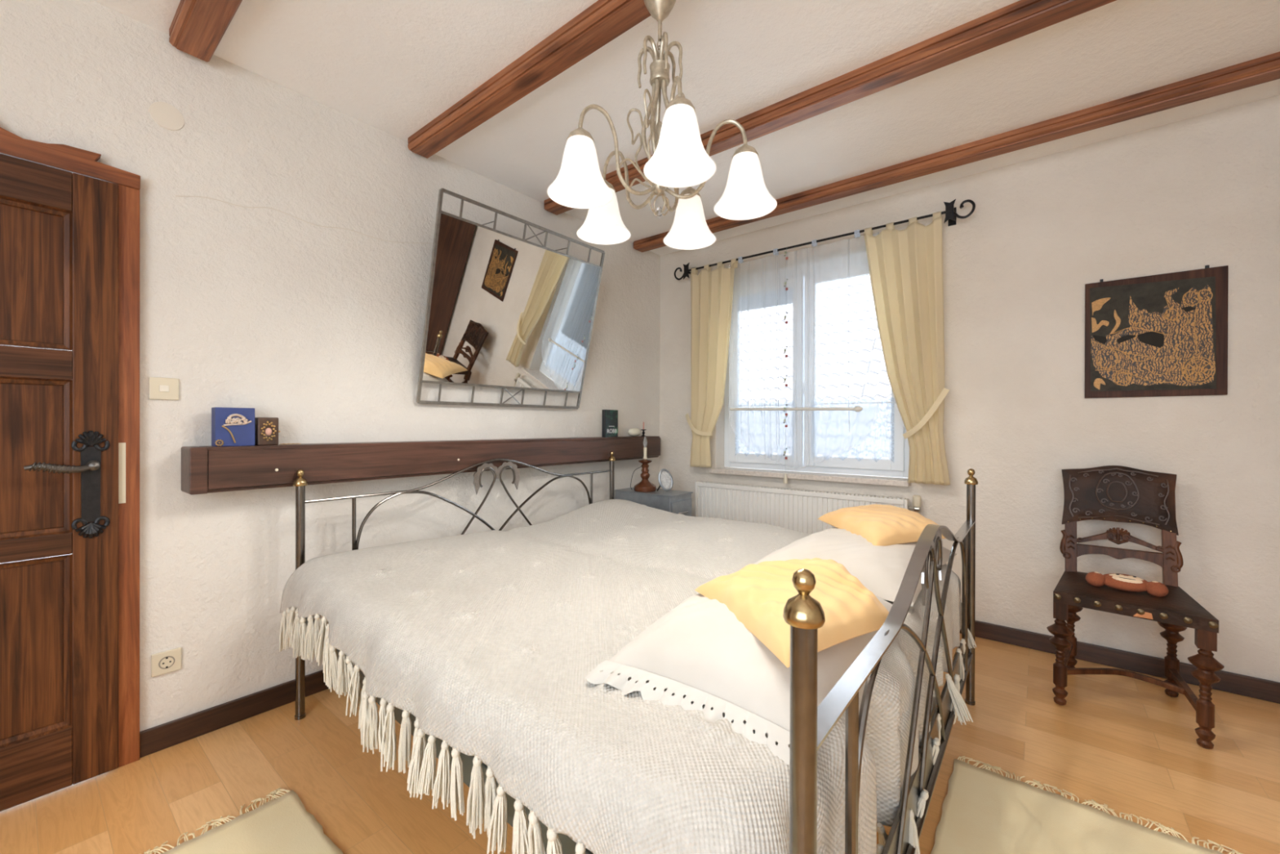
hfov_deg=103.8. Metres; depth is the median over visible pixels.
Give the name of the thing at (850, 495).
grille
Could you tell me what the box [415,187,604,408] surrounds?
wall mirror
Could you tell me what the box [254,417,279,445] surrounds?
trinket box
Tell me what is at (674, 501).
nightstand
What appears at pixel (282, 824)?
rug
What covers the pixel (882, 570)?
bed pillow
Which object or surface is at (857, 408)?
sheer curtain
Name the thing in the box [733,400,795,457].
lace curtain
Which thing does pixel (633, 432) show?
egg ornament
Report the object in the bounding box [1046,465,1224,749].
carved chair
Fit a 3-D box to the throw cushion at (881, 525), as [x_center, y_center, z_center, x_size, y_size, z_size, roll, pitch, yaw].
[1.068,0.403,2.161,0.450,0.098,0.693,0,0,-1]
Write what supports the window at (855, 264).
in the wall at (1195, 193)
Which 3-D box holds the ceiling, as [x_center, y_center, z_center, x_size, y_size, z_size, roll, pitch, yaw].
[0.313,-1.492,1.061,4.800,0.100,5.600,0,0,39]
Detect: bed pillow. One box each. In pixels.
[585,592,911,786]
[754,527,956,606]
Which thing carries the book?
on the wall shelf
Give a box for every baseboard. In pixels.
[139,669,333,757]
[960,620,1279,703]
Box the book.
[601,409,617,437]
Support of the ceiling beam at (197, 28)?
attached to the ceiling
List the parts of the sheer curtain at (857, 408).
gather cord, gather cord, gather cord, gather cord, gather cord, gather cord, gather cord, rod, gather cord, gather cord, gather cord, gather cord, gather cord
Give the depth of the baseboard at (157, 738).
1.97 m
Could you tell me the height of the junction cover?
0.096 m
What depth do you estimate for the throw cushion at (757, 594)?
1.12 m
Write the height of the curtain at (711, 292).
1.550 m
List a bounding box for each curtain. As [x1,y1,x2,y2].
[684,257,737,467]
[729,229,862,462]
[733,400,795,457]
[810,397,895,462]
[863,211,950,485]
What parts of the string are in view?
cord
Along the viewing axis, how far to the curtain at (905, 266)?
2.92 m
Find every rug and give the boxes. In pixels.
[143,786,342,853]
[930,755,1243,853]
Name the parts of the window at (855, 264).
pane, sash, handle, sill, sash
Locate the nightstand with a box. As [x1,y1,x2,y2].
[614,487,693,515]
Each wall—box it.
[0,0,660,731]
[659,94,1279,682]
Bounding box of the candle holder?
[640,421,646,436]
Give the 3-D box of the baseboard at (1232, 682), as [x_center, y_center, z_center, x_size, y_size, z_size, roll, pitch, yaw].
[1.837,1.144,2.903,4.300,0.088,0.020,0,0,39]
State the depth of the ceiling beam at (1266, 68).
2.39 m
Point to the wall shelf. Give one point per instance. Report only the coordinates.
(205, 469)
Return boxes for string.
[783,248,787,483]
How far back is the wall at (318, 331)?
2.09 m
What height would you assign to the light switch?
0.081 m
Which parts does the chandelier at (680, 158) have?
lamp shade, lamp shade, arm, arm, stem, stem, stem, chain, rod, stem, arm, arm, lamp shade, lamp shade, arm, lamp shade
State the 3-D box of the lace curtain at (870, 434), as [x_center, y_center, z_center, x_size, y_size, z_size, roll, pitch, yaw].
[1.420,0.019,3.376,0.550,0.423,0.010,0,0,39]
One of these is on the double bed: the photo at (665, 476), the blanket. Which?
the blanket
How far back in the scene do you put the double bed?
1.12 m
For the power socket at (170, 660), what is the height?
0.082 m
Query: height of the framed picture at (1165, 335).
0.596 m
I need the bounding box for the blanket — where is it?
[279,498,977,853]
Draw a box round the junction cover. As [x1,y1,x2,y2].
[149,101,184,130]
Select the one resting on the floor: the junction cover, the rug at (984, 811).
the rug at (984, 811)
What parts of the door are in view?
panel, panel, panel, rail, handle, handle plate, striker plate, frame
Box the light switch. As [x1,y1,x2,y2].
[148,377,178,399]
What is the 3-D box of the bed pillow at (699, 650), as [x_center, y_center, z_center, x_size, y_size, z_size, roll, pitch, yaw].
[0.319,0.493,1.288,0.560,0.148,0.839,0,0,39]
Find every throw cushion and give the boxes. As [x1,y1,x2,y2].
[694,557,888,667]
[817,503,946,546]
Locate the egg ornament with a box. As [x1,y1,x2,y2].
[627,427,640,436]
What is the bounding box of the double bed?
[293,451,977,853]
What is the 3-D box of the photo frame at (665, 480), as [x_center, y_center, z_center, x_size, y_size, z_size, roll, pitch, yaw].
[0.184,0.389,3.670,0.123,0.165,0.042,0,0,-4]
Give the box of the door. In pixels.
[0,127,140,811]
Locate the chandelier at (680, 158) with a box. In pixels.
[546,0,777,249]
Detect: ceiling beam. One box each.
[168,0,242,62]
[408,0,650,158]
[543,0,1116,214]
[633,51,1279,252]
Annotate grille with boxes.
[698,480,906,499]
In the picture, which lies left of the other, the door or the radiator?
the door
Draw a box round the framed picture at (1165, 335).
[1084,265,1228,398]
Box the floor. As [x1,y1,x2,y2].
[0,633,1279,853]
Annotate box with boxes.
[211,407,254,446]
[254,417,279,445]
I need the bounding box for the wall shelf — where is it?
[181,435,660,494]
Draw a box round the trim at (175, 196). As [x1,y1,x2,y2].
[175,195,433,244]
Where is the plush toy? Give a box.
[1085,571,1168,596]
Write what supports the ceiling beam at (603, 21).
attached to the ceiling
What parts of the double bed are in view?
bed post, rail, bed post, bed post, foot panel, bed post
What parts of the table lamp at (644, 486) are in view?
bulb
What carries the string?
hanging from the curtain rod
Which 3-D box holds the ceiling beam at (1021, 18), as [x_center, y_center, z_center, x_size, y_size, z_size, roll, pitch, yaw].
[1.079,-1.412,1.929,4.288,0.060,0.112,0,0,39]
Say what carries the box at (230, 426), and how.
on the wall shelf
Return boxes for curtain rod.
[674,199,975,279]
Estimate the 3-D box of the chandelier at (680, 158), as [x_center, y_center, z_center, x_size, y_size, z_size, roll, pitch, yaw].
[0.055,-1.030,1.631,0.694,0.708,0.703,0,0,39]
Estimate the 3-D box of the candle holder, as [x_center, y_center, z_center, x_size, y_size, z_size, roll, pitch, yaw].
[0.028,0.015,3.916,0.043,0.115,0.044,0,0,39]
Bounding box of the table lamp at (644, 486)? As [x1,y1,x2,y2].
[630,435,656,492]
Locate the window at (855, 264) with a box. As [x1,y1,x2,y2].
[709,251,911,486]
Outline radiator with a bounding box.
[694,480,920,533]
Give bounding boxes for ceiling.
[92,0,1279,255]
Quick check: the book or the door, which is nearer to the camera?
the door
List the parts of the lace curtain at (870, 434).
rod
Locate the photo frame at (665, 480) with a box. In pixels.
[656,468,673,491]
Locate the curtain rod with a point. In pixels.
(950, 212)
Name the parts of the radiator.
casing, thermostat knob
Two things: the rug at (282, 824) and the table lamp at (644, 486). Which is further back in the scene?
the table lamp at (644, 486)
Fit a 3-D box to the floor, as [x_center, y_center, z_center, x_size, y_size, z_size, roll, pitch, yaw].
[0.306,1.238,1.068,4.800,0.100,5.600,0,0,39]
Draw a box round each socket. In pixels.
[151,647,181,676]
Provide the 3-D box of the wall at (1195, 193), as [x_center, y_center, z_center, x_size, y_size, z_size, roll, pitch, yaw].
[1.941,-0.127,3.025,4.300,2.630,0.300,0,0,39]
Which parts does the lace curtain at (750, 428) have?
rod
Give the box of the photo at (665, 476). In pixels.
[660,471,671,488]
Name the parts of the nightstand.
drawer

